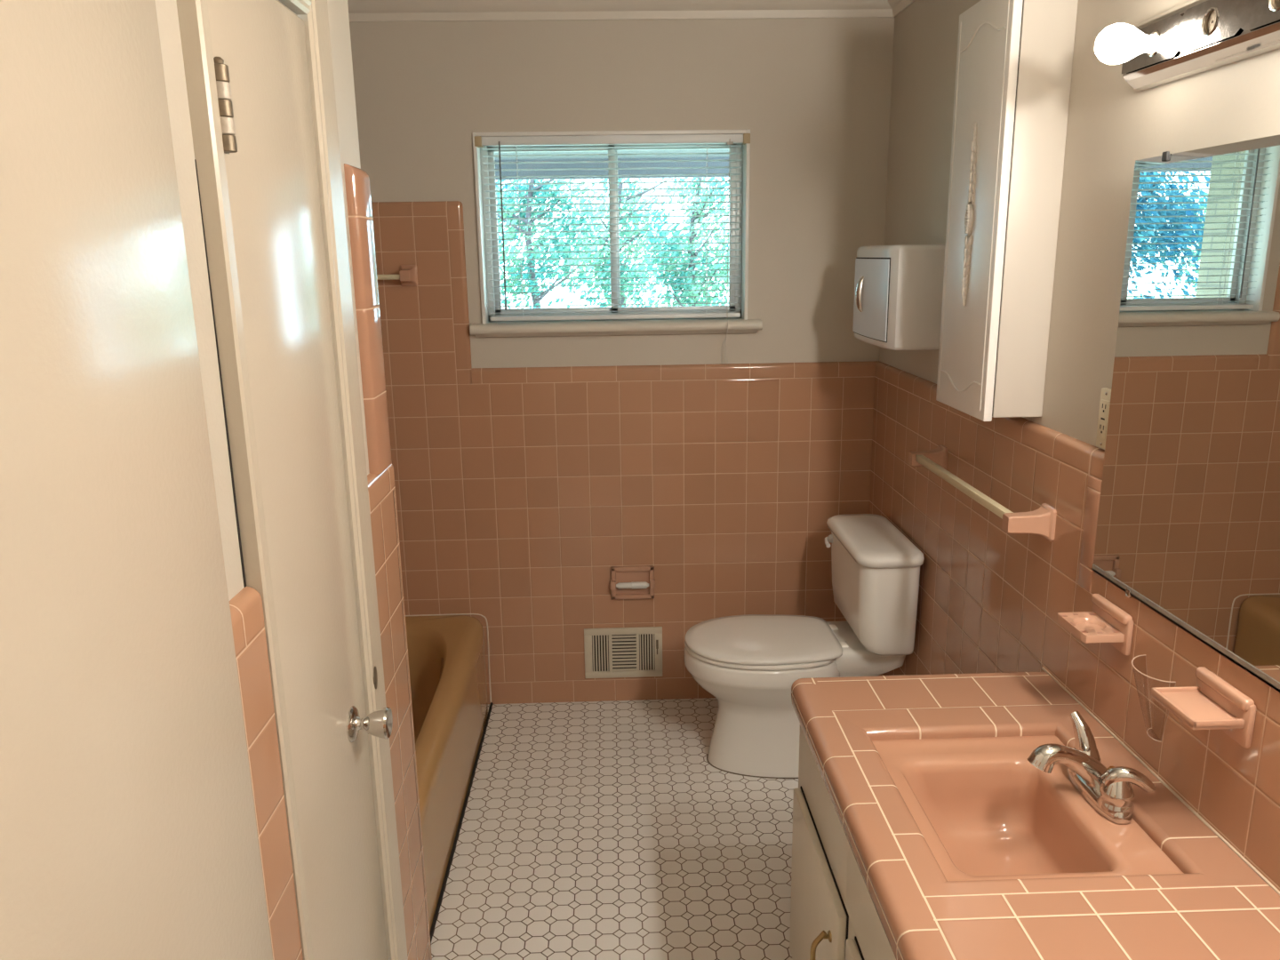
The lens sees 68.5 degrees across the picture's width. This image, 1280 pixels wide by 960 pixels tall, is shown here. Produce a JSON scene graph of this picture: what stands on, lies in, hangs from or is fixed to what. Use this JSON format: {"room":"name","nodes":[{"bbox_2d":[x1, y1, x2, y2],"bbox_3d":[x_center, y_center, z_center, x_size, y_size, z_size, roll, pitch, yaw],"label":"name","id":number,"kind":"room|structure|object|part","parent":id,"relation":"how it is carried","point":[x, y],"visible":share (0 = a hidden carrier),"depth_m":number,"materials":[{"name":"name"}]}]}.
{"room":"bathroom","nodes":[
{"label":"bathroom","id":0,"kind":"room"},
{"bbox_2d":[154,0,369,600],"bbox_3d":[-0.912,0.255,0.695,0.938,2.400,2.168,-1,13,-2],"label":"wall","id":1,"kind":"structure","parent":0,"point":[166,10],"depth_m":1.01,"materials":[{"name":"paint"}]},
{"bbox_2d":[0,0,272,959],"bbox_3d":[-0.396,0.452,0.592,0.035,2.028,0.764,-1,13,-2],"label":"door","id":2,"kind":"structure","parent":1,"relation":"in","point":[128,825],"depth_m":0.69,"materials":[{"name":"beige paint"}]},
{"bbox_2d":[194,159,246,587],"bbox_3d":[-0.460,-0.105,1.030,0.003,0.469,0.005,-1,13,-2],"label":"crack","id":3,"kind":"structure","parent":1,"relation":"attached to","point":[220,370],"depth_m":1.04,"materials":[{"name":"beige paint"}]},
{"bbox_2d":[229,586,303,959],"bbox_3d":[-0.415,0.894,0.510,0.017,1.231,1.481,-1,13,-2],"label":"tile wainscot","id":4,"kind":"structure","parent":1,"relation":"attached to","point":[246,610],"depth_m":1.09,"materials":[{"name":"pink tile"}]},
{"bbox_2d":[176,0,407,959],"bbox_3d":[-0.459,0.296,1.377,0.042,1.990,0.483,-1,13,-2],"label":"door frame","id":5,"kind":"structure","parent":1,"relation":"attached to","point":[193,15],"depth_m":1.24,"materials":[{"name":"paint"}]},
{"bbox_2d":[207,0,392,959],"bbox_3d":[-0.438,0.325,1.375,0.096,1.910,0.404,-1,13,-2],"label":"door","id":6,"kind":"structure","parent":1,"relation":"in","point":[260,46],"depth_m":1.26,"materials":[{"name":"beige paint"}]},
{"bbox_3d":[-0.420,0.379,1.464,0.058,0.055,0.055,-1,13,-2],"label":"knob","id":7,"kind":"part","parent":6,"relation":"part of","materials":[{"name":"silver metal"}]},
{"bbox_3d":[-0.443,0.331,1.573,0.002,0.040,0.022,-1,13,-2],"label":"strike plate","id":8,"kind":"part","parent":6,"relation":"part of","materials":[{"name":"metal"}]},
{"bbox_2d":[344,163,431,959],"bbox_3d":[-0.866,0.341,1.731,0.827,1.748,0.205,-1,13,-2],"label":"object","id":9,"kind":"structure","parent":1,"relation":"attached to","point":[380,479],"depth_m":1.70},
{"bbox_2d":[430,697,798,959],"bbox_3d":[-0.186,1.282,1.731,2.401,0.100,3.860,-1,13,-2],"label":"floor","id":10,"kind":"structure","parent":0,"point":[590,830],"depth_m":2.61,"materials":[{"name":"tile"}]},
{"bbox_2d":[405,613,493,943],"bbox_3d":[-0.902,0.825,2.699,0.767,0.357,1.449,-1,13,-2],"label":"bathtub","id":11,"kind":"object","parent":10,"relation":"on","point":[446,656],"visible":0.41,"depth_m":2.83,"materials":[{"name":"beige ceramic"}]},
{"bbox_2d":[683,513,924,778],"bbox_3d":[0.479,0.535,2.966,0.680,0.758,0.472,-1,13,-2],"label":"toilet","id":12,"kind":"object","parent":10,"relation":"on","point":[750,663],"visible":0.82,"depth_m":2.87,"materials":[{"name":"white ceramic"}]},
{"bbox_3d":[0.376,0.515,2.963,0.471,0.016,0.376,-1,13,-2],"label":"seat","id":13,"kind":"part","parent":12,"relation":"part of","materials":[{"name":"white plastic"}]},
{"bbox_3d":[0.434,0.713,3.012,0.585,0.391,0.374,-1,13,-2],"label":"bowl","id":14,"kind":"part","parent":12,"relation":"part of","materials":[{"name":"white ceramic"}]},
{"bbox_3d":[0.379,0.495,2.958,0.475,0.022,0.376,-1,13,-2],"label":"seat lid","id":15,"kind":"part","parent":12,"relation":"part of","materials":[{"name":"white plastic"}]},
{"bbox_3d":[0.610,0.196,3.036,0.028,0.028,0.078,2,14,10],"label":"flush lever","id":16,"kind":"part","parent":12,"relation":"part of","materials":[{"name":"white plastic"}]},
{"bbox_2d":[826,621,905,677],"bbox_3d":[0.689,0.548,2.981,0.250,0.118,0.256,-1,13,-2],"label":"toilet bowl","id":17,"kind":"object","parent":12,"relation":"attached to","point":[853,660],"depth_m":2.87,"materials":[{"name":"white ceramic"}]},
{"bbox_3d":[0.714,0.178,2.888,0.199,0.036,0.472,-1,13,-2],"label":"tank lid","id":18,"kind":"part","parent":12,"relation":"part of","materials":[{"name":"white ceramic"}]},
{"bbox_3d":[0.720,0.337,2.926,0.178,0.290,0.444,-1,13,-2],"label":"tank","id":19,"kind":"part","parent":12,"relation":"part of","materials":[{"name":"white ceramic"}]},
{"bbox_2d":[789,724,895,959],"bbox_3d":[0.597,0.972,1.294,0.569,0.684,1.564,-1,13,-2],"label":"vanity cabinet","id":20,"kind":"object","parent":10,"relation":"on","point":[834,916],"visible":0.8,"depth_m":1.72,"materials":[{"name":"beige paint"}]},
{"bbox_3d":[0.338,0.881,1.824,0.016,0.392,0.397,-1,13,-2],"label":"cabinet door","id":21,"kind":"part","parent":20,"relation":"part of","materials":[{"name":"beige paint"}]},
{"bbox_3d":[0.317,0.838,1.655,0.035,0.102,0.019,-1,13,-2],"label":"door pull","id":22,"kind":"part","parent":20,"relation":"part of","materials":[{"name":"gold metal"}]},
{"bbox_3d":[0.352,0.985,1.389,0.016,0.392,0.398,-1,13,-2],"label":"cabinet door","id":23,"kind":"part","parent":20,"relation":"part of","materials":[{"name":"beige paint"}]},
{"bbox_3d":[0.365,0.770,1.019,0.008,0.156,1.118,-1,13,-2],"label":"apron panel","id":24,"kind":"part","parent":20,"relation":"part of","materials":[{"name":"beige paint"}]},
{"bbox_2d":[791,667,1279,959],"bbox_3d":[0.608,0.612,1.212,0.542,0.053,1.592,-1,13,-2],"label":"countertop","id":25,"kind":"structure","parent":20,"relation":"on","point":[1221,907],"depth_m":1.35,"materials":[{"name":"pink tile"}]},
{"bbox_2d":[872,735,1183,881],"bbox_3d":[0.606,0.594,1.558,0.383,0.138,0.428,-1,13,-2],"label":"sink basin","id":26,"kind":"object","parent":25,"relation":"in","point":[981,809],"visible":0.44,"depth_m":1.64,"materials":[{"name":"pink ceramic"}]},
{"bbox_2d":[1027,711,1155,823],"bbox_3d":[0.717,0.469,1.536,0.158,0.114,0.170,-4,14,-13],"label":"faucet","id":27,"kind":"object","parent":25,"relation":"on","point":[1109,790],"visible":1,"depth_m":1.52,"materials":[{"name":"silver metal"}]},
{"bbox_3d":[0.710,0.475,1.545,0.148,0.090,0.046,-1,13,-2],"label":"spout","id":28,"kind":"part","parent":27,"relation":"part of","materials":[{"name":"silver metal"}]},
{"bbox_3d":[0.755,0.434,1.596,0.041,0.076,0.053,-1,13,-2],"label":"lever","id":29,"kind":"part","parent":27,"relation":"part of","materials":[{"name":"silver metal"}]},
{"bbox_3d":[0.757,0.470,1.597,0.053,0.059,0.053,-1,13,-2],"label":"handle","id":30,"kind":"part","parent":27,"relation":"part of","materials":[{"name":"silver metal"}]},
{"bbox_3d":[0.760,0.493,1.498,0.053,0.059,0.053,-1,13,-2],"label":"handle","id":31,"kind":"part","parent":27,"relation":"part of","materials":[{"name":"silver metal"}]},
{"bbox_3d":[0.772,0.473,1.486,0.078,0.038,0.030,7,15,28],"label":"lever","id":32,"kind":"part","parent":27,"relation":"part of","materials":[{"name":"silver metal"}]},
{"bbox_2d":[349,17,894,367],"bbox_3d":[-0.263,-0.320,3.267,2.401,2.500,0.125,-1,13,-2],"label":"wall","id":33,"kind":"structure","parent":0,"point":[812,96],"depth_m":3.01,"materials":[{"name":"paint"}]},
{"bbox_2d":[371,200,489,703],"bbox_3d":[-0.946,-0.033,3.241,0.765,1.774,0.015,-1,13,-2],"label":"tile surround","id":34,"kind":"object","parent":33,"relation":"attached to","point":[425,326],"visible":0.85,"depth_m":3.19,"materials":[{"name":"pink tile"}]},
{"bbox_2d":[376,264,418,286],"bbox_3d":[-1.026,-0.657,3.043,0.594,0.068,0.076,-1,13,-2],"label":"towel bar","id":35,"kind":"object","parent":34,"relation":"attached to","point":[408,274],"visible":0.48,"depth_m":3.04,"materials":[{"name":"pink ceramic"}]},
{"bbox_3d":[-1.025,-0.649,3.023,0.508,0.016,0.016,-1,13,-2],"label":"rod","id":36,"kind":"part","parent":35,"relation":"part of","materials":[{"name":"beige plastic"}]},
{"bbox_2d":[469,129,762,337],"bbox_3d":[-0.084,-0.811,3.123,0.969,0.648,0.162,-1,13,-2],"label":"window","id":37,"kind":"structure","parent":33,"relation":"in","point":[543,328],"depth_m":3.13,"materials":[{"name":"white paint"}]},
{"bbox_3d":[-0.287,-0.839,3.176,0.433,0.553,0.018,-1,13,-2],"label":"sash","id":38,"kind":"part","parent":37,"relation":"part of","materials":[{"name":"metal"}]},
{"bbox_2d":[474,133,750,363],"bbox_3d":[-0.082,-0.746,3.090,0.883,0.736,0.086,-1,13,-2],"label":"window blind","id":39,"kind":"object","parent":37,"relation":"attached to","point":[480,141],"visible":1,"depth_m":3.08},
{"bbox_3d":[-0.395,-0.813,3.091,0.002,0.545,0.029,-1,13,-2],"label":"ladder cord","id":40,"kind":"part","parent":39,"relation":"part of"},
{"bbox_3d":[-0.082,-0.549,3.164,0.839,0.015,0.024,-1,13,-2],"label":"rail","id":41,"kind":"part","parent":39,"relation":"part of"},
{"bbox_3d":[0.221,-0.826,3.108,0.002,0.545,0.029,-1,13,-2],"label":"ladder cord","id":42,"kind":"part","parent":39,"relation":"part of","materials":[{"name":"white fabric"}]},
{"bbox_3d":[0.285,-0.743,3.091,0.027,0.720,0.060,4,14,18],"label":"lift cord","id":43,"kind":"part","parent":39,"relation":"part of","materials":[{"name":"white fabric"}]},
{"bbox_3d":[-0.079,-0.515,3.180,0.969,0.045,0.134,-1,13,-2],"label":"sill","id":44,"kind":"part","parent":37,"relation":"part of","materials":[{"name":"paint"}]},
{"bbox_3d":[0.112,-0.842,3.166,0.428,0.553,0.018,-1,13,-2],"label":"sash","id":45,"kind":"part","parent":37,"relation":"part of","materials":[{"name":"metal"}]},
{"bbox_2d":[347,0,895,22],"bbox_3d":[-0.273,-1.471,2.894,2.153,0.088,0.062,-1,13,-2],"label":"crown molding","id":46,"kind":"structure","parent":33,"relation":"attached to","point":[358,10],"depth_m":2.92,"materials":[{"name":"paint"}]},
{"bbox_2d":[471,360,879,703],"bbox_3d":[0.134,0.208,3.334,1.388,1.231,0.015,-1,13,-2],"label":"tile wainscot","id":47,"kind":"structure","parent":33,"relation":"attached to","point":[726,480],"depth_m":3.29,"materials":[{"name":"pink tile"}]},
{"bbox_2d":[584,626,662,678],"bbox_3d":[-0.060,0.628,3.413,0.282,0.193,0.014,-1,13,-2],"label":"wall vent","id":48,"kind":"object","parent":47,"relation":"attached to","point":[610,652],"visible":1,"depth_m":3.41,"materials":[{"name":"metal"}]},
{"bbox_3d":[0.063,0.606,3.409,0.008,0.055,0.008,-1,13,-2],"label":"damper lever","id":49,"kind":"part","parent":48,"relation":"part of","materials":[{"name":"metal"}]},
{"bbox_2d":[610,565,655,599],"bbox_3d":[-0.026,0.368,3.341,0.159,0.121,0.036,-1,13,-2],"label":"toilet paper holder","id":50,"kind":"object","parent":47,"relation":"attached to","point":[627,582],"visible":1,"depth_m":3.35,"materials":[{"name":"pink ceramic"}]},
{"bbox_2d":[879,0,1279,449],"bbox_3d":[0.936,0.045,1.459,0.120,2.400,3.635,-1,13,-2],"label":"wall","id":51,"kind":"structure","parent":0,"point":[1112,124],"depth_m":1.81,"materials":[{"name":"paint"}]},
{"bbox_2d":[852,244,945,350],"bbox_3d":[0.727,-0.524,2.666,0.208,0.274,0.400,-1,13,-2],"label":"wall cabinet","id":52,"kind":"object","parent":51,"relation":"attached to","point":[899,289],"visible":0.98,"depth_m":2.49,"materials":[{"name":"white plastic"}]},
{"bbox_3d":[0.637,-0.536,2.712,0.031,0.102,0.025,-1,13,-2],"label":"handle","id":53,"kind":"part","parent":52,"relation":"part of","materials":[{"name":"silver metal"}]},
{"bbox_3d":[0.651,-0.517,2.669,0.014,0.215,0.349,-1,13,-2],"label":"door","id":54,"kind":"part","parent":52,"relation":"part of","materials":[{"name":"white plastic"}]},
{"bbox_2d":[887,0,915,17],"bbox_3d":[0.829,-1.077,1.187,0.062,0.088,3.635,-1,13,-2],"label":"crown molding","id":55,"kind":"structure","parent":51,"relation":"attached to","point":[898,6],"depth_m":2.88,"materials":[{"name":"paint"}]},
{"bbox_2d":[936,0,1078,421],"bbox_3d":[0.777,-0.579,2.042,0.140,0.862,0.299,-1,13,-2],"label":"upper cabinet","id":56,"kind":"object","parent":51,"relation":"attached to","point":[1013,71],"visible":1,"depth_m":1.94,"materials":[{"name":"white paint"}]},
{"bbox_3d":[0.717,-0.578,2.040,0.004,0.823,0.262,-1,13,-2],"label":"panel moulding","id":57,"kind":"part","parent":56,"relation":"part of","materials":[{"name":"white paint"}]},
{"bbox_3d":[0.727,-0.578,2.041,0.019,0.862,0.299,-1,13,-2],"label":"cabinet door","id":58,"kind":"part","parent":56,"relation":"part of","materials":[{"name":"white paint"}]},
{"bbox_2d":[869,361,1279,890],"bbox_3d":[0.877,0.617,1.586,0.016,1.231,3.620,-1,13,-2],"label":"tile wainscot","id":59,"kind":"structure","parent":51,"relation":"attached to","point":[990,598],"depth_m":1.99,"materials":[{"name":"pink tile"}]},
{"bbox_2d":[908,444,1056,541],"bbox_3d":[0.792,0.015,2.252,0.093,0.068,0.686,-1,13,-2],"label":"towel bar","id":60,"kind":"object","parent":59,"relation":"attached to","point":[1042,521],"visible":1,"depth_m":2.02,"materials":[{"name":"pink ceramic"}]},
{"bbox_3d":[0.763,0.009,2.250,0.018,0.018,0.596,-1,13,-2],"label":"rod","id":61,"kind":"part","parent":60,"relation":"part of","materials":[{"name":"beige plastic"}]},
{"bbox_2d":[1056,593,1134,655],"bbox_3d":[0.818,0.260,1.699,0.082,0.074,0.126,-1,13,-2],"label":"toothbrush holder","id":62,"kind":"object","parent":59,"relation":"attached to","point":[1107,622],"visible":1,"depth_m":1.68,"materials":[{"name":"pink ceramic"}]},
{"bbox_2d":[1056,611,1124,643],"bbox_3d":[0.815,0.265,1.701,0.075,0.014,0.110,-1,13,-2],"label":"tray","id":63,"kind":"object","parent":62,"relation":"on","point":[1089,627],"depth_m":1.69,"materials":[{"name":"pink ceramic"}]},
{"bbox_3d":[0.850,0.259,1.700,0.018,0.074,0.126,-1,13,-2],"label":"wall plate","id":64,"kind":"part","parent":62,"relation":"part of","materials":[{"name":"pink ceramic"}]},
{"bbox_2d":[1131,654,1175,742],"bbox_3d":[0.843,0.369,1.572,0.044,0.125,0.090,-1,13,-2],"label":"cup holder","id":65,"kind":"object","parent":59,"relation":"attached to","point":[1147,676],"visible":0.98,"depth_m":1.56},
{"bbox_2d":[1150,666,1256,748],"bbox_3d":[0.826,0.334,1.389,0.086,0.074,0.125,-1,13,-2],"label":"soap dish","id":66,"kind":"object","parent":59,"relation":"attached to","point":[1213,703],"visible":1,"depth_m":1.37,"materials":[{"name":"pink ceramic"}]},
{"bbox_2d":[1150,686,1244,729],"bbox_3d":[0.823,0.336,1.389,0.079,0.015,0.110,-1,13,-2],"label":"tray","id":67,"kind":"object","parent":66,"relation":"on","point":[1199,708],"depth_m":1.38,"materials":[{"name":"pink ceramic"}]},
{"bbox_3d":[0.860,0.333,1.390,0.018,0.074,0.125,-1,13,-2],"label":"wall plate","id":68,"kind":"part","parent":66,"relation":"part of","materials":[{"name":"pink ceramic"}]},
{"bbox_2d":[1078,475,1102,591],"bbox_3d":[0.852,0.102,1.779,0.005,0.218,0.048,-1,13,-2],"label":"trim","id":69,"kind":"structure","parent":51,"relation":"attached to","point":[1094,484],"depth_m":1.78,"materials":[{"name":"pink tile"}]},
{"bbox_2d":[1096,387,1111,448],"bbox_3d":[0.858,-0.112,1.729,0.015,0.110,0.046,-1,13,-2],"label":"wall outlet","id":70,"kind":"object","parent":51,"relation":"attached to","point":[1106,393],"visible":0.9,"depth_m":1.73,"materials":[{"name":"beige plastic"}]},
{"bbox_2d":[1097,399,1110,439],"bbox_3d":[0.853,-0.112,1.728,0.004,0.070,0.029,-1,13,-2],"label":"receptacle","id":71,"kind":"object","parent":70,"relation":"attached to","point":[1104,404],"depth_m":1.73,"materials":[{"name":"beige plastic"}]},
{"bbox_2d":[1092,134,1279,692],"bbox_3d":[0.866,-0.043,1.085,0.007,0.744,1.233,-1,13,-2],"label":"wall mirror","id":72,"kind":"object","parent":51,"relation":"attached to","point":[1188,525],"visible":1,"depth_m":1.43,"materials":[{"name":"silver mirror"}]},
{"bbox_2d":[1121,0,1279,91],"bbox_3d":[0.856,-0.572,0.976,0.041,0.116,1.268,-1,13,-2],"label":"vanity light bar","id":73,"kind":"object","parent":51,"relation":"attached to","point":[1196,36],"visible":0.95,"depth_m":1.39,"materials":[{"name":"silver metal"}]},
{"bbox_2d":[1094,23,1158,64],"bbox_3d":[0.775,-0.696,1.500,0.094,0.060,0.060,-1,13,-2],"label":"light bulb","id":74,"kind":"object","parent":73,"relation":"attached to","point":[1117,43],"visible":1,"depth_m":1.48,"materials":[{"name":"white glass"}]},
{"bbox_2d":[1146,30,1159,56],"bbox_3d":[0.821,-0.697,1.501,0.005,0.038,0.038,-1,13,-2],"label":"socket","id":75,"kind":"object","parent":73,"relation":"attached to","point":[1156,53],"depth_m":1.50,"materials":[{"name":"silver metal"}]},
{"bbox_2d":[1200,7,1217,36],"bbox_3d":[0.826,-0.663,1.360,0.005,0.038,0.038,-1,13,-2],"label":"socket","id":76,"kind":"object","parent":73,"relation":"attached to","point":[1209,15],"depth_m":1.37,"materials":[{"name":"white ceramic"}]},
{"bbox_2d":[1268,0,1279,11],"bbox_3d":[0.830,-0.629,1.219,0.005,0.038,0.038,-1,13,-2],"label":"socket","id":77,"kind":"object","parent":73,"relation":"attached to","point":[1274,5],"depth_m":1.23,"materials":[{"name":"white ceramic"}]},
{"label":"outside","id":78,"kind":"structure","parent":0,"visible":0},
{"bbox_2d":[501,300,728,308],"bbox_3d":[-0.574,-3.297,23.194,60.000,0.200,39.700,-1,13,-2],"label":"ground","id":79,"kind":"structure","parent":78,"point":[660,305],"depth_m":40.06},
{"bbox_2d":[496,180,542,257],"bbox_3d":[-2.029,-2.162,10.216,1.835,3.699,1.923,11,18,40],"label":"tree","id":80,"kind":"object","parent":79,"relation":"on","point":[506,186],"visible":0.02,"depth_m":10.12,"materials":[{"name":"green plant"}]},
{"bbox_2d":[496,178,636,308],"bbox_3d":[-0.812,-1.535,8.483,1.571,3.251,1.472,-1,13,-2],"label":"tree","id":81,"kind":"object","parent":79,"relation":"on","point":[541,242],"visible":0.61,"depth_m":8.14,"materials":[{"name":"green plant"}]},
{"bbox_2d":[546,177,696,307],"bbox_3d":[-0.197,-2.392,11.874,2.024,3.321,2.059,-7,15,-24],"label":"tree","id":82,"kind":"object","parent":79,"relation":"on","point":[628,234],"visible":0.47,"depth_m":11.63,"materials":[{"name":"green plant"}]},
{"bbox_2d":[634,176,729,306],"bbox_3d":[0.573,-1.365,8.406,1.247,2.918,1.253,-1,13,-2],"label":"tree","id":83,"kind":"object","parent":79,"relation":"on","point":[692,233],"visible":0.65,"depth_m":8.08,"materials":[{"name":"green plant"}]},
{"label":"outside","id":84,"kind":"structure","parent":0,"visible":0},
{"bbox_2d":[494,149,729,180],"bbox_3d":[-0.005,-1.485,3.889,12.000,0.332,1.610,-1,13,-2],"label":"soffit","id":85,"kind":"structure","parent":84,"point":[658,156],"depth_m":4.65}
]}

